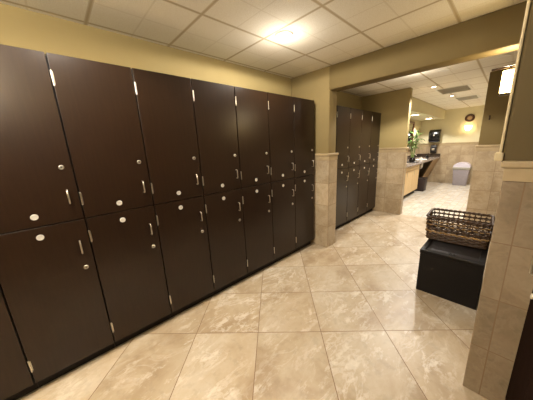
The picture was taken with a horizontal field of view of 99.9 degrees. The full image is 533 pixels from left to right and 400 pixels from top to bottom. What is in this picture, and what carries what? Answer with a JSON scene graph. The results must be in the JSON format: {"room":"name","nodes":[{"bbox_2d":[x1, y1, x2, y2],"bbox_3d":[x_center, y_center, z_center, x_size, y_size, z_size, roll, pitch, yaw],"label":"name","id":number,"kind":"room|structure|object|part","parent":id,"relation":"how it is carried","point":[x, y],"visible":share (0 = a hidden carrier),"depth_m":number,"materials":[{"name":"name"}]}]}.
{"room":"changing room","nodes":[
{"label":"changing room","id":0,"kind":"room"},
{"bbox_2d":[0,3,420,146],"bbox_3d":[1.268,-0.817,4.413,12.282,2.496,0.046,-14,18,-41],"label":"wall","id":1,"kind":"structure","parent":0,"point":[19,27],"depth_m":1.92,"materials":[{"name":"beige paint"}]},
{"bbox_2d":[311,160,336,246],"bbox_3d":[0.743,0.020,3.566,0.230,1.300,0.674,-14,18,-41],"label":"tile","id":2,"kind":"structure","parent":1,"relation":"attached to","point":[325,172],"depth_m":3.32,"materials":[{"name":"tile"}]},
{"bbox_2d":[314,153,338,160],"bbox_3d":[0.718,-0.658,3.401,0.258,0.098,0.685,-14,18,-41],"label":"trim","id":3,"kind":"structure","parent":1,"relation":"attached to","point":[323,156],"depth_m":3.16,"materials":[{"name":"stone"}]},
{"bbox_2d":[372,152,407,214],"bbox_3d":[2.526,-0.396,4.999,0.144,1.300,0.952,-14,18,-41],"label":"wall tile","id":4,"kind":"structure","parent":1,"relation":"attached to","point":[391,174],"depth_m":4.77,"materials":[{"name":"tile"}]},
{"bbox_2d":[407,121,414,151],"bbox_3d":[3.838,-1.864,6.597,3.220,0.966,0.033,-14,18,-41],"label":"wall mirror","id":5,"kind":"object","parent":1,"relation":"attached to","point":[411,123],"visible":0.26,"depth_m":7.45,"materials":[{"name":"brown mirror"}]},
{"bbox_2d":[407,147,418,155],"bbox_3d":[3.997,-0.923,6.963,4.785,1.300,0.014,-14,18,-41],"label":"tile","id":6,"kind":"structure","parent":1,"relation":"attached to","point":[416,150],"depth_m":8.15,"materials":[{"name":"tile"}]},
{"bbox_2d":[407,154,439,158],"bbox_3d":[4.419,-1.246,6.823,4.200,0.115,0.675,-14,18,-41],"label":"backsplash","id":7,"kind":"structure","parent":1,"relation":"attached to","point":[418,155],"depth_m":8.13,"materials":[{"name":"brown stone"}]},
{"bbox_2d":[418,145,475,183],"bbox_3d":[6.786,-1.174,7.490,0.060,1.300,3.013,-14,18,-41],"label":"tile","id":8,"kind":"structure","parent":1,"relation":"attached to","point":[442,172],"depth_m":7.89,"materials":[{"name":"tile"}]},
{"bbox_2d":[430,145,436,152],"bbox_3d":[5.978,-1.818,8.024,0.137,0.284,0.172,-14,18,-41],"label":"soap dispenser","id":9,"kind":"object","parent":8,"relation":"attached to","point":[433,148],"visible":1,"depth_m":7.99,"materials":[{"name":"black plastic"}]},
{"bbox_2d":[17,182,491,399],"bbox_3d":[2.373,0.633,3.608,12.282,0.058,3.105,-14,18,-41],"label":"floor","id":10,"kind":"structure","parent":0,"point":[347,319],"depth_m":1.82,"materials":[{"name":"tile"}]},
{"bbox_2d":[0,283,38,399],"bbox_3d":[-1.843,0.271,1.234,0.438,2.103,0.466,-14,18,-41],"label":"locker","id":11,"kind":"object","parent":10,"relation":"on","point":[17,380],"visible":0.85,"depth_m":1.36,"materials":[{"name":"brown laminate"}]},
{"bbox_2d":[0,44,114,387],"bbox_3d":[-1.523,0.188,1.525,0.438,2.103,0.466,-14,18,-41],"label":"locker","id":12,"kind":"object","parent":10,"relation":"on","point":[50,283],"visible":1,"depth_m":1.38,"materials":[{"name":"brown laminate"}]},
{"bbox_3d":[-1.416,-0.325,1.261,0.431,0.995,0.022,-14,18,-41],"label":"door","id":13,"kind":"part","parent":12,"relation":"part of","materials":[{"name":"brown laminate"}]},
{"bbox_3d":[-1.371,0.657,1.490,0.431,1.008,0.022,-14,18,-41],"label":"door","id":14,"kind":"part","parent":12,"relation":"part of","materials":[{"name":"brown laminate"}]},
{"bbox_2d":[45,52,170,346],"bbox_3d":[-1.203,0.105,1.815,0.438,2.103,0.466,-14,18,-41],"label":"locker","id":15,"kind":"object","parent":10,"relation":"on","point":[96,101],"visible":1,"depth_m":1.61,"materials":[{"name":"brown laminate"}]},
{"bbox_3d":[-1.096,-0.407,1.552,0.431,0.995,0.022,-14,18,-41],"label":"door","id":16,"kind":"part","parent":15,"relation":"part of","materials":[{"name":"brown laminate"}]},
{"bbox_3d":[-1.051,0.575,1.781,0.431,1.008,0.022,-14,18,-41],"label":"door","id":17,"kind":"part","parent":15,"relation":"part of","materials":[{"name":"brown laminate"}]},
{"bbox_2d":[131,68,213,317],"bbox_3d":[-0.883,0.023,2.106,0.438,2.103,0.466,-14,18,-41],"label":"locker","id":18,"kind":"object","parent":10,"relation":"on","point":[164,102],"visible":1,"depth_m":1.90,"materials":[{"name":"brown laminate"}]},
{"bbox_3d":[-0.776,-0.490,1.842,0.431,0.995,0.022,-14,18,-41],"label":"door","id":19,"kind":"part","parent":18,"relation":"part of","materials":[{"name":"brown laminate"}]},
{"bbox_3d":[-0.731,0.492,2.072,0.431,1.008,0.022,-14,18,-41],"label":"door","id":20,"kind":"part","parent":18,"relation":"part of","materials":[{"name":"brown laminate"}]},
{"bbox_2d":[190,78,246,295],"bbox_3d":[-0.563,-0.060,2.397,0.438,2.103,0.466,-14,18,-41],"label":"locker","id":21,"kind":"object","parent":10,"relation":"on","point":[213,103],"visible":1,"depth_m":2.20,"materials":[{"name":"brown laminate"}]},
{"bbox_3d":[-0.456,-0.573,2.133,0.431,0.995,0.022,-14,18,-41],"label":"door","id":22,"kind":"part","parent":21,"relation":"part of","materials":[{"name":"brown laminate"}]},
{"bbox_3d":[-0.411,0.410,2.362,0.431,1.008,0.022,-14,18,-41],"label":"door","id":23,"kind":"part","parent":21,"relation":"part of","materials":[{"name":"brown laminate"}]},
{"bbox_2d":[234,86,273,277],"bbox_3d":[-0.243,-0.142,2.687,0.438,2.103,0.466,-14,18,-41],"label":"locker","id":24,"kind":"object","parent":10,"relation":"on","point":[251,106],"visible":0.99,"depth_m":2.50,"materials":[{"name":"brown laminate"}]},
{"bbox_3d":[-0.136,-0.655,2.424,0.431,0.995,0.022,-14,18,-41],"label":"door","id":25,"kind":"part","parent":24,"relation":"part of","materials":[{"name":"brown laminate"}]},
{"bbox_3d":[-0.091,0.327,2.653,0.431,1.008,0.022,-14,18,-41],"label":"door","id":26,"kind":"part","parent":24,"relation":"part of","materials":[{"name":"brown laminate"}]},
{"bbox_2d":[267,92,295,264],"bbox_3d":[0.077,-0.225,2.978,0.438,2.103,0.466,-14,18,-41],"label":"locker","id":27,"kind":"object","parent":10,"relation":"on","point":[280,107],"visible":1,"depth_m":2.79,"materials":[{"name":"brown laminate"}]},
{"bbox_3d":[0.184,-0.738,2.714,0.431,0.995,0.022,-14,18,-41],"label":"door","id":28,"kind":"part","parent":27,"relation":"part of","materials":[{"name":"brown laminate"}]},
{"bbox_3d":[0.229,0.244,2.944,0.431,1.008,0.022,-14,18,-41],"label":"door","id":29,"kind":"part","parent":27,"relation":"part of","materials":[{"name":"brown laminate"}]},
{"bbox_2d":[293,97,313,252],"bbox_3d":[0.397,-0.308,3.269,0.438,2.103,0.466,-14,18,-41],"label":"locker","id":30,"kind":"object","parent":10,"relation":"on","point":[303,109],"visible":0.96,"depth_m":3.08,"materials":[{"name":"brown laminate"}]},
{"bbox_3d":[0.504,-0.820,3.005,0.431,0.995,0.022,-14,18,-41],"label":"door","id":31,"kind":"part","parent":30,"relation":"part of","materials":[{"name":"brown laminate"}]},
{"bbox_3d":[0.549,0.162,3.234,0.431,1.008,0.022,-14,18,-41],"label":"door","id":32,"kind":"part","parent":30,"relation":"part of","materials":[{"name":"brown laminate"}]},
{"bbox_2d":[335,105,350,228],"bbox_3d":[1.164,-0.516,4.009,0.438,2.103,0.466,-14,18,-41],"label":"locker","id":33,"kind":"object","parent":10,"relation":"on","point":[342,113],"visible":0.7,"depth_m":3.83,"materials":[{"name":"brown laminate"}]},
{"bbox_3d":[1.316,-0.046,3.974,0.431,1.008,0.022,-14,18,-41],"label":"door","id":34,"kind":"part","parent":33,"relation":"part of","materials":[{"name":"brown laminate"}]},
{"bbox_3d":[1.271,-1.028,3.745,0.431,0.995,0.022,-14,18,-41],"label":"door","id":35,"kind":"part","parent":33,"relation":"part of","materials":[{"name":"brown laminate"}]},
{"bbox_2d":[343,108,361,224],"bbox_3d":[1.484,-0.598,4.299,0.438,2.103,0.466,-14,18,-41],"label":"locker","id":36,"kind":"object","parent":10,"relation":"on","point":[355,114],"visible":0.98,"depth_m":4.12,"materials":[{"name":"brown laminate"}]},
{"bbox_3d":[1.636,-0.129,4.265,0.431,1.008,0.022,-14,18,-41],"label":"door","id":37,"kind":"part","parent":36,"relation":"part of","materials":[{"name":"brown laminate"}]},
{"bbox_3d":[1.591,-1.111,4.035,0.431,0.995,0.022,-14,18,-41],"label":"door","id":38,"kind":"part","parent":36,"relation":"part of","materials":[{"name":"brown laminate"}]},
{"bbox_2d":[354,110,371,218],"bbox_3d":[1.804,-0.681,4.590,0.438,2.103,0.466,-14,18,-41],"label":"locker","id":39,"kind":"object","parent":10,"relation":"on","point":[366,124],"visible":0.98,"depth_m":4.42,"materials":[{"name":"brown laminate"}]},
{"bbox_3d":[1.956,-0.211,4.556,0.431,1.008,0.022,-14,18,-41],"label":"door","id":40,"kind":"part","parent":39,"relation":"part of","materials":[{"name":"brown laminate"}]},
{"bbox_3d":[1.911,-1.194,4.326,0.431,0.995,0.022,-14,18,-41],"label":"door","id":41,"kind":"part","parent":39,"relation":"part of","materials":[{"name":"brown laminate"}]},
{"bbox_2d":[363,112,380,214],"bbox_3d":[2.124,-0.763,4.881,0.438,2.103,0.466,-14,18,-41],"label":"locker","id":42,"kind":"object","parent":10,"relation":"on","point":[376,117],"visible":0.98,"depth_m":4.71,"materials":[{"name":"brown laminate"}]},
{"bbox_3d":[2.276,-0.294,4.846,0.431,1.008,0.022,-14,18,-41],"label":"door","id":43,"kind":"part","parent":42,"relation":"part of","materials":[{"name":"brown laminate"}]},
{"bbox_3d":[2.231,-1.276,4.617,0.431,0.995,0.022,-14,18,-41],"label":"door","id":44,"kind":"part","parent":42,"relation":"part of","materials":[{"name":"brown laminate"}]},
{"bbox_2d":[403,164,419,197],"bbox_3d":[3.606,-0.509,6.211,1.863,0.872,0.631,-14,18,-41],"label":"vanity cabinet","id":45,"kind":"object","parent":10,"relation":"on","point":[411,178],"visible":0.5,"depth_m":6.18,"materials":[{"name":"brown wood"}]},
{"bbox_3d":[3.798,-0.465,6.017,0.614,0.615,0.023,-14,18,-41],"label":"door","id":46,"kind":"part","parent":45,"relation":"part of","materials":[{"name":"brown wood"}]},
{"bbox_3d":[4.249,-0.582,6.427,0.614,0.615,0.023,-14,18,-41],"label":"door","id":47,"kind":"part","parent":45,"relation":"part of","materials":[{"name":"brown wood"}]},
{"bbox_2d":[406,157,439,167],"bbox_3d":[4.422,-1.168,6.841,4.198,0.046,0.675,-14,18,-41],"label":"countertop","id":48,"kind":"structure","parent":45,"relation":"on","point":[430,158],"depth_m":6.77,"materials":[{"name":"grey stone"}]},
{"bbox_2d":[422,158,438,176],"bbox_3d":[5.720,-1.006,7.922,0.943,0.873,0.382,-14,18,-41],"label":"apron panel","id":49,"kind":"object","parent":48,"relation":"attached to","point":[433,162],"visible":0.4,"depth_m":7.78,"materials":[{"name":"brown wood"}]},
{"bbox_3d":[4.162,-1.087,6.409,0.345,0.016,0.345,-14,18,-41],"label":"tray","id":50,"kind":"object","parent":48,"relation":"on","visible":0},
{"bbox_2d":[407,130,424,161],"bbox_3d":[4.153,-1.521,6.341,0.553,0.859,0.570,-6,14,-15],"label":"potted plant","id":51,"kind":"object","parent":50,"relation":"on","point":[412,159],"visible":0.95,"depth_m":6.29,"materials":[{"name":"green plant"}]},
{"bbox_3d":[4.145,-1.539,6.289,0.198,0.737,0.205,-1,13,8],"label":"stem","id":52,"kind":"part","parent":51,"relation":"part of","materials":[{"name":"green plant"}]},
{"bbox_2d":[414,177,427,190],"bbox_3d":[4.776,-0.491,6.948,0.331,0.397,0.285,-14,18,-41],"label":"waste bin","id":53,"kind":"object","parent":10,"relation":"on","point":[422,181],"visible":0.65,"depth_m":6.83,"materials":[{"name":"plastic"}]},
{"bbox_2d":[416,239,489,309],"bbox_3d":[1.972,0.666,2.368,0.704,0.478,0.474,-14,18,-41],"label":"storage box","id":54,"kind":"object","parent":10,"relation":"on","point":[452,272],"visible":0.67,"depth_m":2.14,"materials":[{"name":"black plastic"}]},
{"bbox_3d":[1.965,0.484,2.327,0.626,0.028,0.396,-14,18,-41],"label":"lid panel","id":55,"kind":"part","parent":54,"relation":"part of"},
{"bbox_3d":[1.963,0.479,2.324,0.704,0.039,0.474,-14,18,-41],"label":"lid","id":56,"kind":"part","parent":54,"relation":"part of","materials":[{"name":"black plastic"}]},
{"bbox_2d":[425,208,494,249],"bbox_3d":[2.070,0.290,2.426,0.542,0.270,0.416,10,18,43],"label":"wicker basket","id":57,"kind":"object","parent":54,"relation":"on","point":[478,240],"visible":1,"depth_m":2.37,"materials":[{"name":"brown wicker"}]},
{"bbox_2d":[452,162,471,185],"bbox_3d":[6.513,-0.883,7.501,0.396,0.753,0.448,-14,18,-41],"label":"trash can","id":58,"kind":"object","parent":10,"relation":"on","point":[461,170],"visible":1,"depth_m":7.38,"materials":[{"name":"grey plastic"}]},
{"bbox_3d":[6.500,-1.174,7.433,0.356,0.155,0.426,-14,18,-41],"label":"lid","id":59,"kind":"part","parent":58,"relation":"part of","materials":[{"name":"white plastic"}]},
{"bbox_2d":[505,258,532,399],"bbox_3d":[1.278,0.240,0.750,0.441,2.103,0.466,-14,18,-41],"label":"locker","id":60,"kind":"object","parent":10,"relation":"on","point":[522,369],"visible":1,"depth_m":1.03,"materials":[{"name":"brown laminate"}]},
{"bbox_3d":[1.256,0.311,1.047,0.010,0.095,0.030,-14,18,-41],"label":"handle","id":61,"kind":"part","parent":60,"relation":"part of","materials":[{"name":"silver metal"}]},
{"bbox_2d":[0,0,526,109],"bbox_3d":[2.260,-1.851,3.029,12.282,0.058,3.105,-14,18,-41],"label":"ceiling","id":62,"kind":"structure","parent":0,"point":[326,33],"depth_m":1.89,"materials":[{"name":"tile"}]},
{"bbox_2d":[275,31,292,39],"bbox_3d":[0.159,-1.483,2.026,0.166,0.012,0.166,-14,18,-41],"label":"recessed light","id":63,"kind":"object","parent":62,"relation":"in","point":[283,35],"visible":1,"depth_m":2.02,"materials":[{"name":"white metal"}]},
{"bbox_2d":[435,84,472,93],"bbox_3d":[3.816,-2.239,4.557,0.632,0.032,0.529,-14,18,-41],"label":"ceiling vent","id":64,"kind":"object","parent":62,"relation":"in","point":[466,87],"visible":0.99,"depth_m":4.50,"materials":[{"name":"metal"}]},
{"bbox_2d":[454,95,480,100],"bbox_3d":[4.972,-2.522,5.546,0.575,0.032,0.437,-14,18,-41],"label":"ceiling vent","id":65,"kind":"object","parent":62,"relation":"in","point":[471,96],"visible":1,"depth_m":5.49,"materials":[{"name":"metal"}]},
{"bbox_2d":[497,54,510,57],"bbox_3d":[2.961,-1.793,2.795,0.115,0.009,0.115,-14,18,-41],"label":"ceiling speaker","id":66,"kind":"object","parent":62,"relation":"attached to","point":[505,55],"visible":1,"depth_m":2.79,"materials":[{"name":"metal"}]},
{"bbox_2d":[291,66,336,153],"bbox_3d":[0.679,-1.237,3.279,0.196,1.110,0.656,-14,18,-41],"label":"wall pillar","id":67,"kind":"structure","parent":0,"point":[314,85],"depth_m":3.09,"materials":[{"name":"beige paint"}]},
{"bbox_2d":[410,97,444,120],"bbox_3d":[4.145,-2.531,6.344,4.813,0.293,0.667,-14,18,-41],"label":"ceiling","id":68,"kind":"structure","parent":0,"point":[426,110],"depth_m":6.33,"materials":[{"name":"beige paint"}]},
{"bbox_2d":[329,1,526,91],"bbox_3d":[1.488,-1.473,2.322,0.196,0.288,1.782,-14,18,-41],"label":"beam","id":69,"kind":"structure","parent":0,"point":[497,32],"depth_m":2.09,"materials":[{"name":"beige paint"}]},
{"bbox_2d":[361,67,514,147],"bbox_3d":[3.175,-1.512,3.969,0.118,1.110,3.013,-14,18,-41],"label":"wall","id":70,"kind":"structure","parent":0,"point":[394,107],"depth_m":4.36,"materials":[{"name":"beige paint"}]},
{"bbox_2d":[379,147,408,152],"bbox_3d":[2.500,-1.075,4.834,0.171,0.098,0.964,-14,18,-41],"label":"trim","id":71,"kind":"structure","parent":70,"relation":"attached to","point":[398,149],"depth_m":4.61,"materials":[{"name":"stone"}]},
{"bbox_2d":[465,151,503,228],"bbox_3d":[3.911,-0.122,3.551,0.144,1.300,1.029,-14,18,-41],"label":"wall tile","id":72,"kind":"structure","parent":70,"relation":"attached to","point":[487,173],"depth_m":3.72,"materials":[{"name":"tile"}]},
{"bbox_2d":[475,145,499,150],"bbox_3d":[3.874,-0.803,3.398,0.171,0.098,1.041,-14,18,-41],"label":"trim","id":73,"kind":"structure","parent":70,"relation":"attached to","point":[478,147],"depth_m":3.61,"materials":[{"name":"stone"}]},
{"bbox_2d":[419,105,484,143],"bbox_3d":[6.734,-2.431,7.202,0.046,1.110,3.013,-14,18,-41],"label":"wall","id":74,"kind":"structure","parent":0,"point":[453,130],"depth_m":7.54,"materials":[{"name":"beige paint"}]},
{"bbox_2d":[428,129,441,141],"bbox_3d":[5.944,-2.264,7.923,0.212,0.434,0.322,-14,18,-41],"label":"paper towel dispenser","id":75,"kind":"object","parent":74,"relation":"attached to","point":[434,135],"visible":1,"depth_m":7.86,"materials":[{"name":"black plastic"}]},
{"bbox_2d":[419,142,478,145],"bbox_3d":[6.745,-1.851,7.323,0.064,0.098,3.013,-14,18,-41],"label":"trim","id":76,"kind":"structure","parent":74,"relation":"attached to","point":[455,143],"depth_m":7.71,"materials":[{"name":"stone"}]},
{"bbox_2d":[464,125,472,130],"bbox_3d":[6.524,-2.326,7.255,0.228,0.152,0.202,-14,18,-41],"label":"wall lamp","id":77,"kind":"object","parent":74,"relation":"attached to","point":[467,128],"visible":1,"depth_m":7.19,"materials":[{"name":"white glass"}]},
{"bbox_2d":[465,114,474,121],"bbox_3d":[6.577,-2.657,7.250,0.032,0.248,0.248,-14,18,-41],"label":"wall ornament","id":78,"kind":"object","parent":74,"relation":"attached to","point":[470,117],"visible":1,"depth_m":7.25,"materials":[{"name":"brown"}]},
{"bbox_2d":[502,0,532,160],"bbox_3d":[2.647,-1.009,1.917,3.518,1.110,0.662,-14,18,-41],"label":"wall","id":79,"kind":"structure","parent":0,"point":[518,143],"depth_m":1.03,"materials":[{"name":"brown paint"}]},
{"bbox_2d":[463,181,532,399],"bbox_3d":[2.707,0.249,2.200,3.529,1.300,0.643,-14,18,-41],"label":"wall tile","id":80,"kind":"structure","parent":79,"relation":"attached to","point":[507,284],"depth_m":1.19,"materials":[{"name":"tile"}]},
{"bbox_2d":[491,65,514,95],"bbox_3d":[1.946,-0.997,1.832,0.115,0.262,0.172,-14,18,-41],"label":"wall sconce","id":81,"kind":"object","parent":79,"relation":"attached to","point":[507,76],"visible":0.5,"depth_m":1.80,"materials":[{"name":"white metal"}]},
{"bbox_3d":[1.938,-1.058,1.822,0.028,0.046,0.159,-14,18,-41],"label":"arm","id":82,"kind":"part","parent":81,"relation":"part of","materials":[{"name":"brown metal"}]},
{"bbox_3d":[1.968,-0.871,1.843,0.104,0.010,0.085,-14,18,-41],"label":"frame","id":83,"kind":"part","parent":81,"relation":"part of","materials":[{"name":"brown metal"}]},
{"bbox_3d":[1.964,-0.957,1.823,0.097,0.170,0.078,-14,18,-41],"label":"lamp shade","id":84,"kind":"part","parent":81,"relation":"part of","materials":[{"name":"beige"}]},
{"bbox_2d":[494,0,530,160],"bbox_3d":[1.165,-0.594,1.051,0.098,0.805,0.031,-14,18,-41],"label":"trim","id":85,"kind":"structure","parent":79,"relation":"attached to","point":[499,155],"depth_m":1.04,"materials":[{"name":"beige wood"}]},
{"bbox_2d":[501,161,532,181],"bbox_3d":[2.665,-0.430,2.042,3.542,0.098,0.659,-14,18,-41],"label":"trim","id":86,"kind":"structure","parent":79,"relation":"attached to","point":[517,171],"depth_m":1.07,"materials":[{"name":"stone"}]}
]}

